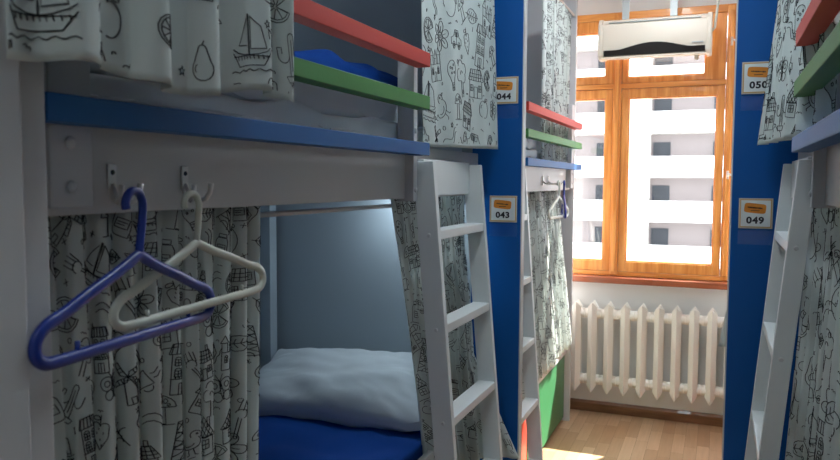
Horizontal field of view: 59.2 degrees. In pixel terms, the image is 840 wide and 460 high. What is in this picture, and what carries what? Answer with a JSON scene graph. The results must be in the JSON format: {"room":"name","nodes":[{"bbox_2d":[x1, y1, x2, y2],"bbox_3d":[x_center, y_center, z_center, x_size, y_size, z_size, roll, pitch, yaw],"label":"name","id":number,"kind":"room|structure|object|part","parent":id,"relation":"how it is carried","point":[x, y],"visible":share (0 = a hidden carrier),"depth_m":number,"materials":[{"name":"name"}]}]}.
{"room":"dormitory","nodes":[
{"label":"dormitory","id":0,"kind":"room"},
{"bbox_2d":[543,409,722,459],"bbox_3d":[0.468,1.422,2.010,3.150,0.100,6.300,2,4,22],"label":"floor","id":1,"kind":"structure","parent":0,"point":[588,435],"depth_m":4.32,"materials":[{"name":"laminate"}]},
{"bbox_2d":[0,0,30,459],"bbox_3d":[-0.969,0.057,0.967,1.065,2.748,0.156,2,4,22],"label":"wall","id":2,"kind":"structure","parent":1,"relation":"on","point":[15,433],"depth_m":0.82,"materials":[{"name":"white paint"}]},
{"bbox_2d":[19,60,54,459],"bbox_3d":[-0.940,0.050,1.068,1.042,2.748,0.050,2,4,22],"label":"end panel","id":3,"kind":"object","parent":1,"relation":"on","point":[32,100],"visible":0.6,"depth_m":0.88,"materials":[{"name":"white wood"}]},
{"bbox_2d":[43,0,502,459],"bbox_3d":[-0.489,-0.006,1.958,1.129,2.748,1.938,2,4,22],"label":"bunk bed","id":4,"kind":"object","parent":1,"relation":"on","point":[266,165],"visible":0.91,"depth_m":1.59,"materials":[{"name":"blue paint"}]},
{"bbox_3d":[-0.473,-0.278,0.968,0.033,0.498,0.070,2,4,22],"label":"guard post","id":5,"kind":"part","parent":4,"relation":"part of","materials":[{"name":"white wood"}]},
{"bbox_2d":[107,164,143,204],"bbox_3d":[-0.424,-0.065,1.066,0.061,0.061,0.018,2,4,22],"label":"coat hook","id":6,"kind":"object","parent":4,"relation":"attached to","point":[115,196],"visible":0.86,"depth_m":1.07,"materials":[{"name":"silver metal"}]},
{"bbox_3d":[-0.448,-0.076,1.076,0.004,0.040,0.015,2,4,22],"label":"hook plate","id":7,"kind":"part","parent":6,"relation":"part of","materials":[{"name":"silver metal"}]},
{"bbox_2d":[28,187,214,370],"bbox_3d":[-0.395,0.050,1.038,0.014,0.222,0.416,1,4,13],"label":"clothes hanger","id":8,"kind":"object","parent":6,"relation":"hanging from","point":[36,357],"visible":0.98,"depth_m":1.00,"materials":[{"name":"blue plastic"}]},
{"bbox_2d":[4,0,293,101],"bbox_3d":[-0.320,-0.523,1.008,0.060,0.674,0.587,2,4,20],"label":"curtain","id":9,"kind":"object","parent":4,"relation":"hanging from","point":[189,47],"visible":1,"depth_m":1.00,"materials":[{"name":"white fabric"}]},
{"bbox_2d":[181,166,213,202],"bbox_3d":[-0.365,-0.074,1.212,0.061,0.061,0.018,2,4,22],"label":"coat hook","id":10,"kind":"object","parent":4,"relation":"attached to","point":[184,169],"visible":0.78,"depth_m":1.22,"materials":[{"name":"silver metal"}]},
{"bbox_3d":[-0.389,-0.085,1.222,0.004,0.040,0.015,2,4,22],"label":"hook plate","id":11,"kind":"part","parent":10,"relation":"part of","materials":[{"name":"silver metal"}]},
{"bbox_2d":[108,190,265,331],"bbox_3d":[-0.355,0.036,1.182,0.012,0.199,0.368,2,4,23],"label":"clothes hanger","id":12,"kind":"object","parent":10,"relation":"hanging from","point":[115,322],"visible":0.98,"depth_m":1.16,"materials":[{"name":"white plastic"}]},
{"bbox_3d":[-0.229,-0.187,1.480,0.042,0.035,1.265,2,4,22],"label":"blue guard rail","id":13,"kind":"part","parent":4,"relation":"part of","materials":[{"name":"paint"}]},
{"bbox_3d":[-0.618,0.147,3.014,0.050,2.300,0.050,2,4,22],"label":"corner post","id":14,"kind":"part","parent":4,"relation":"part of","materials":[{"name":"white wood"}]},
{"bbox_2d":[90,73,461,151],"bbox_3d":[-0.575,-0.248,1.979,0.872,0.134,1.920,2,4,22],"label":"mattress","id":15,"kind":"object","parent":4,"relation":"on","point":[108,87],"visible":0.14,"depth_m":1.42,"materials":[{"name":"white fabric"}]},
{"bbox_2d":[90,62,422,126],"bbox_3d":[-0.456,-0.334,1.795,0.512,0.144,1.602,2,4,22],"label":"duvet","id":16,"kind":"object","parent":15,"relation":"on","point":[325,101],"visible":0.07,"depth_m":1.75,"materials":[{"name":"white fabric"}]},
{"bbox_2d":[294,49,397,86],"bbox_3d":[-0.417,-0.447,2.372,0.644,0.192,0.911,2,4,22],"label":"blanket","id":17,"kind":"object","parent":16,"relation":"on","point":[325,57],"visible":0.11,"depth_m":2.07,"materials":[{"name":"blue fabric"}]},
{"bbox_2d":[258,415,422,459],"bbox_3d":[-0.581,0.754,2.046,0.873,0.164,1.920,2,4,22],"label":"mattress","id":18,"kind":"object","parent":4,"relation":"on","point":[280,437],"visible":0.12,"depth_m":2.35,"materials":[{"name":"blue fabric"}]},
{"bbox_2d":[259,348,419,431],"bbox_3d":[-0.284,0.572,2.713,0.786,0.224,0.454,2,4,22],"label":"pillow","id":19,"kind":"object","parent":18,"relation":"on","point":[346,387],"visible":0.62,"depth_m":2.58,"materials":[{"name":"white fabric"}]},
{"bbox_3d":[-0.228,-0.431,1.464,0.042,0.038,1.265,2,4,22],"label":"red guard rail","id":20,"kind":"part","parent":4,"relation":"part of","materials":[{"name":"paint"}]},
{"bbox_3d":[-0.228,-0.314,1.472,0.042,0.036,1.265,2,4,22],"label":"green guard rail","id":21,"kind":"part","parent":4,"relation":"part of","materials":[{"name":"paint"}]},
{"bbox_3d":[-0.035,-0.292,2.083,0.050,0.423,0.028,2,4,22],"label":"guard post","id":22,"kind":"part","parent":4,"relation":"part of","materials":[{"name":"white wood"}]},
{"bbox_2d":[390,195,518,459],"bbox_3d":[0.134,0.362,2.395,0.225,0.962,0.663,2,4,22],"label":"curtain","id":23,"kind":"object","parent":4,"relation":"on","point":[463,362],"visible":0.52,"depth_m":2.51,"materials":[{"name":"white fabric"}]},
{"bbox_2d":[276,0,527,459],"bbox_3d":[-0.152,-0.066,2.889,1.134,2.748,0.040,2,4,22],"label":"divider panel","id":24,"kind":"object","parent":1,"relation":"on","point":[339,279],"visible":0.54,"depth_m":2.87,"materials":[{"name":"blue paint"}]},
{"bbox_2d":[260,198,464,217],"bbox_3d":[-0.201,-0.051,1.840,0.023,0.024,1.932,2,4,22],"label":"curtain rod","id":25,"kind":"object","parent":24,"relation":"attached to","point":[379,206],"visible":0.33,"depth_m":1.75,"materials":[{"name":"silver metal"}]},
{"bbox_2d":[48,206,260,459],"bbox_3d":[-0.421,0.476,1.236,0.066,1.042,0.590,2,4,22],"label":"curtain","id":26,"kind":"object","parent":25,"relation":"hanging from","point":[191,392],"visible":0.73,"depth_m":1.21,"materials":[{"name":"white fabric"}]},
{"bbox_3d":[-0.201,-0.051,1.840,0.012,0.012,1.920,2,4,22],"label":"rod","id":27,"kind":"part","parent":25,"relation":"part of","materials":[{"name":"silver metal"}]},
{"bbox_2d":[489,196,516,222],"bbox_3d":[0.301,-0.050,2.682,0.104,0.148,0.005,2,4,22],"label":"number plate","id":28,"kind":"object","parent":24,"relation":"attached to","point":[502,208],"visible":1,"depth_m":2.68,"materials":[{"name":"beige plastic"}]},
{"bbox_2d":[496,76,518,103],"bbox_3d":[0.302,-0.474,2.654,0.104,0.148,0.005,2,4,22],"label":"number plate","id":29,"kind":"object","parent":24,"relation":"attached to","point":[507,87],"visible":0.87,"depth_m":2.65,"materials":[{"name":"beige plastic"}]},
{"bbox_2d":[559,0,575,17],"bbox_3d":[0.574,-1.237,3.585,0.023,0.024,1.922,2,4,22],"label":"curtain rod","id":30,"kind":"object","parent":24,"relation":"attached to","point":[566,6],"visible":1,"depth_m":4.31,"materials":[{"name":"beige metal"}]},
{"bbox_2d":[540,0,570,162],"bbox_3d":[0.759,-0.811,4.124,0.056,0.920,0.709,2,4,22],"label":"curtain","id":31,"kind":"object","parent":30,"relation":"hanging from","point":[556,18],"visible":0.88,"depth_m":4.03,"materials":[{"name":"white fabric"}]},
{"bbox_3d":[-0.108,-0.918,1.747,0.023,0.024,1.932,2,4,22],"label":"curtain rod","id":32,"kind":"object","parent":24,"relation":"attached to","visible":0},
{"bbox_2d":[421,0,497,148],"bbox_3d":[0.136,-0.701,2.330,0.044,0.890,0.580,2,4,26],"label":"curtain","id":33,"kind":"object","parent":32,"relation":"hanging from","point":[459,82],"visible":0.96,"depth_m":2.35,"materials":[{"name":"white fabric"}]},
{"bbox_2d":[521,101,581,459],"bbox_3d":[0.214,-0.125,3.803,1.116,2.748,1.928,2,4,22],"label":"bunk bed","id":34,"kind":"object","parent":1,"relation":"on","point":[543,402],"visible":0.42,"depth_m":3.63,"materials":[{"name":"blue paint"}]},
{"bbox_3d":[0.353,1.060,3.302,0.020,0.390,0.940,2,4,22],"label":"drawer","id":35,"kind":"part","parent":34,"relation":"part of","materials":[{"name":"red wood"}]},
{"bbox_2d":[525,149,539,158],"bbox_3d":[0.134,-0.368,3.819,0.879,0.136,1.914,2,4,22],"label":"mattress","id":36,"kind":"object","parent":34,"relation":"on","point":[530,153],"visible":0.02,"depth_m":3.74,"materials":[{"name":"white fabric"}]},
{"bbox_2d":[526,138,536,148],"bbox_3d":[0.369,-0.445,3.713,0.362,0.087,0.541,2,4,22],"label":"duvet","id":37,"kind":"object","parent":36,"relation":"on","point":[530,144],"visible":0.12,"depth_m":3.76,"materials":[{"name":"white fabric"}]},
{"bbox_3d":[0.715,1.003,4.194,0.020,0.390,0.940,2,4,22],"label":"drawer","id":38,"kind":"part","parent":34,"relation":"part of","materials":[{"name":"green wood"}]},
{"bbox_2d":[542,176,556,184],"bbox_3d":[0.676,-0.255,3.817,0.090,0.050,0.015,2,4,22],"label":"coat hook","id":39,"kind":"object","parent":34,"relation":"attached to","point":[543,182],"visible":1,"depth_m":3.83,"materials":[{"name":"silver metal"}]},
{"bbox_2d":[548,180,568,219],"bbox_3d":[0.715,-0.158,3.808,0.013,0.198,0.374,2,4,26],"label":"clothes hanger","id":40,"kind":"object","parent":39,"relation":"hanging from","point":[558,181],"visible":0.85,"depth_m":3.78,"materials":[{"name":"white plastic"}]},
{"bbox_3d":[0.711,-0.343,3.893,0.042,0.035,1.358,2,4,22],"label":"blue guard rail","id":41,"kind":"part","parent":34,"relation":"part of","materials":[{"name":"paint"}]},
{"bbox_3d":[0.713,-0.587,3.877,0.042,0.038,1.358,2,4,22],"label":"red guard rail","id":42,"kind":"part","parent":34,"relation":"part of","materials":[{"name":"paint"}]},
{"bbox_3d":[0.712,-0.470,3.885,0.042,0.036,1.358,2,4,22],"label":"green guard rail","id":43,"kind":"part","parent":34,"relation":"part of","materials":[{"name":"paint"}]},
{"bbox_3d":[0.904,-0.503,4.460,0.033,0.498,0.070,2,4,22],"label":"guard post","id":44,"kind":"part","parent":34,"relation":"part of","materials":[{"name":"white wood"}]},
{"bbox_3d":[0.725,-0.263,3.937,0.090,0.050,0.015,2,4,22],"label":"coat hook","id":45,"kind":"object","parent":34,"relation":"attached to","visible":0},
{"bbox_2d":[561,180,566,218],"bbox_3d":[0.764,-0.166,3.928,0.013,0.198,0.374,1,4,8],"label":"clothes hanger","id":46,"kind":"object","parent":45,"relation":"hanging from","point":[563,199],"visible":0.87,"depth_m":3.89,"materials":[{"name":"blue plastic"}]},
{"bbox_3d":[0.507,-0.170,3.680,0.023,0.024,1.922,2,4,22],"label":"curtain rod","id":47,"kind":"object","parent":34,"relation":"attached to","visible":0},
{"bbox_2d":[522,190,571,398],"bbox_3d":[0.633,0.283,3.848,0.139,0.992,1.235,2,4,22],"label":"curtain","id":48,"kind":"object","parent":47,"relation":"hanging from","point":[551,308],"visible":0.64,"depth_m":3.98,"materials":[{"name":"white fabric"}]},
{"bbox_2d":[526,0,577,420],"bbox_3d":[0.503,-0.186,4.741,0.958,2.748,0.028,2,4,22],"label":"wall","id":49,"kind":"structure","parent":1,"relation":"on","point":[534,18],"depth_m":4.58,"materials":[{"name":"white paint"}]},
{"bbox_2d":[722,0,805,459],"bbox_3d":[1.548,-0.012,2.204,1.157,2.748,0.040,2,4,22],"label":"divider panel","id":50,"kind":"object","parent":1,"relation":"on","point":[756,170],"visible":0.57,"depth_m":2.38,"materials":[{"name":"blue paint"}]},
{"bbox_2d":[741,61,768,93],"bbox_3d":[1.073,-0.456,2.343,0.102,0.153,0.005,2,4,22],"label":"number plate","id":51,"kind":"object","parent":50,"relation":"attached to","point":[754,74],"visible":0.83,"depth_m":2.35,"materials":[{"name":"beige plastic"}]},
{"bbox_2d":[738,198,772,228],"bbox_3d":[1.074,-0.027,2.370,0.102,0.149,0.005,2,4,22],"label":"number plate","id":52,"kind":"object","parent":50,"relation":"attached to","point":[755,213],"visible":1,"depth_m":2.37,"materials":[{"name":"beige plastic"}]},
{"bbox_3d":[0.784,-0.890,1.387,0.023,0.024,1.932,2,4,22],"label":"curtain rod","id":53,"kind":"object","parent":50,"relation":"attached to","visible":0},
{"bbox_2d":[757,0,839,144],"bbox_3d":[0.963,-0.568,1.870,0.076,0.685,0.850,1,4,17],"label":"curtain","id":54,"kind":"object","parent":53,"relation":"hanging from","point":[784,116],"visible":0.77,"depth_m":1.95,"materials":[{"name":"white fabric"}]},
{"bbox_2d":[744,0,839,459],"bbox_3d":[1.162,0.046,1.293,1.113,2.748,1.938,2,4,22],"label":"bunk bed","id":55,"kind":"object","parent":1,"relation":"on","point":[811,181],"visible":0.9,"depth_m":1.76,"materials":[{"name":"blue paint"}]},
{"bbox_3d":[0.646,-0.159,1.127,0.042,0.035,1.265,2,4,22],"label":"blue guard rail","id":56,"kind":"part","parent":55,"relation":"part of","materials":[{"name":"paint"}]},
{"bbox_3d":[0.647,-0.286,1.119,0.042,0.036,1.265,2,4,22],"label":"green guard rail","id":57,"kind":"part","parent":55,"relation":"part of","materials":[{"name":"paint"}]},
{"bbox_3d":[0.647,-0.403,1.111,0.042,0.038,1.265,2,4,22],"label":"red guard rail","id":58,"kind":"part","parent":55,"relation":"part of","materials":[{"name":"paint"}]},
{"bbox_3d":[0.931,-0.261,1.693,0.050,0.423,0.028,2,4,22],"label":"guard post","id":59,"kind":"part","parent":55,"relation":"part of","materials":[{"name":"white wood"}]},
{"bbox_3d":[0.868,-0.017,1.409,0.023,0.024,1.932,2,4,22],"label":"curtain rod","id":60,"kind":"object","parent":55,"relation":"attached to","visible":0},
{"bbox_2d":[785,207,839,459],"bbox_3d":[0.881,0.458,1.616,0.088,1.042,1.305,2,4,22],"label":"curtain","id":61,"kind":"object","parent":60,"relation":"hanging from","point":[814,417],"visible":0.94,"depth_m":1.86,"materials":[{"name":"white fabric"}]},
{"bbox_3d":[1.982,-0.069,3.090,1.040,2.748,1.928,2,4,22],"label":"bunk bed","id":62,"kind":"object","parent":1,"relation":"on","visible":0},
{"bbox_2d":[719,310,726,346],"bbox_3d":[1.225,0.383,2.781,0.190,0.160,0.018,1,4,16],"label":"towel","id":63,"kind":"object","parent":62,"relation":"hanging from","point":[723,333],"visible":0.12,"depth_m":2.80,"materials":[{"name":"white fabric"}]},
{"bbox_2d":[570,0,736,414],"bbox_3d":[1.587,-0.180,4.723,3.000,2.750,0.250,2,4,22],"label":"wall","id":64,"kind":"structure","parent":0,"point":[704,300],"depth_m":4.68,"materials":[{"name":"white"}]},
{"bbox_2d":[570,398,722,426],"bbox_3d":[1.529,1.165,4.688,3.000,0.070,0.018,2,4,22],"label":"baseboard","id":65,"kind":"structure","parent":64,"relation":"attached to","point":[575,403],"depth_m":4.71,"materials":[{"name":"brown wood"}]},
{"bbox_2d":[571,299,724,405],"bbox_3d":[1.331,0.830,4.675,1.449,0.739,0.150,2,4,22],"label":"radiator","id":66,"kind":"object","parent":64,"relation":"attached to","point":[593,313],"visible":0.66,"depth_m":4.59,"materials":[{"name":"white metal"}]},
{"bbox_2d":[573,274,726,289],"bbox_3d":[1.533,0.326,4.604,2.020,0.040,0.110,2,4,22],"label":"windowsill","id":67,"kind":"structure","parent":64,"relation":"attached to","point":[703,284],"depth_m":4.59,"materials":[{"name":"brown wood"}]},
{"bbox_2d":[573,3,736,280],"bbox_3d":[1.550,-0.526,4.577,1.940,1.660,0.146,2,4,22],"label":"window","id":68,"kind":"structure","parent":64,"relation":"in","point":[616,88],"depth_m":4.62,"materials":[{"name":"brown wood"}]},
{"bbox_3d":[0.968,-0.324,4.855,0.563,1.153,0.063,2,4,22],"label":"sash","id":69,"kind":"part","parent":68,"relation":"part of","materials":[{"name":"brown wood"}]},
{"bbox_3d":[0.973,-1.132,4.801,0.563,0.394,0.063,2,4,22],"label":"sash","id":70,"kind":"part","parent":68,"relation":"part of","materials":[{"name":"brown wood"}]},
{"bbox_3d":[1.561,-0.305,4.616,0.603,1.153,0.063,2,4,22],"label":"sash","id":71,"kind":"part","parent":68,"relation":"part of","materials":[{"name":"brown wood"}]},
{"bbox_3d":[1.565,-1.113,4.562,0.603,0.394,0.063,2,4,22],"label":"sash","id":72,"kind":"part","parent":68,"relation":"part of","materials":[{"name":"brown wood"}]},
{"bbox_3d":[0.483,-1.421,1.821,3.150,0.100,6.300,2,4,22],"label":"ceiling","id":73,"kind":"structure","parent":0,"visible":0},
{"bbox_2d":[598,0,719,61],"bbox_3d":[1.412,-1.264,4.377,0.671,0.546,0.223,2,4,22],"label":"air conditioner","id":74,"kind":"object","parent":73,"relation":"attached to","point":[673,35],"visible":1,"depth_m":4.30,"materials":[{"name":"beige plastic"}]},
{"bbox_3d":[1.394,-1.135,4.393,0.590,0.227,0.212,2,4,22],"label":"casing","id":75,"kind":"part","parent":74,"relation":"part of","materials":[{"name":"beige plastic"}]},
{"label":"outside","id":76,"kind":"structure","parent":0,"visible":0},
{"bbox_3d":[17.886,12.765,45.375,120.000,0.300,84.150,2,4,22],"label":"ground","id":77,"kind":"structure","parent":76,"visible":0},
{"bbox_2d":[573,24,727,274],"bbox_3d":[18.791,-9.815,51.177,44.000,44.000,10.050,2,4,22],"label":"apartment building","id":78,"kind":"structure","parent":77,"relation":"on","point":[672,140],"depth_m":48.41,"materials":[{"name":"white paint"}]}
]}

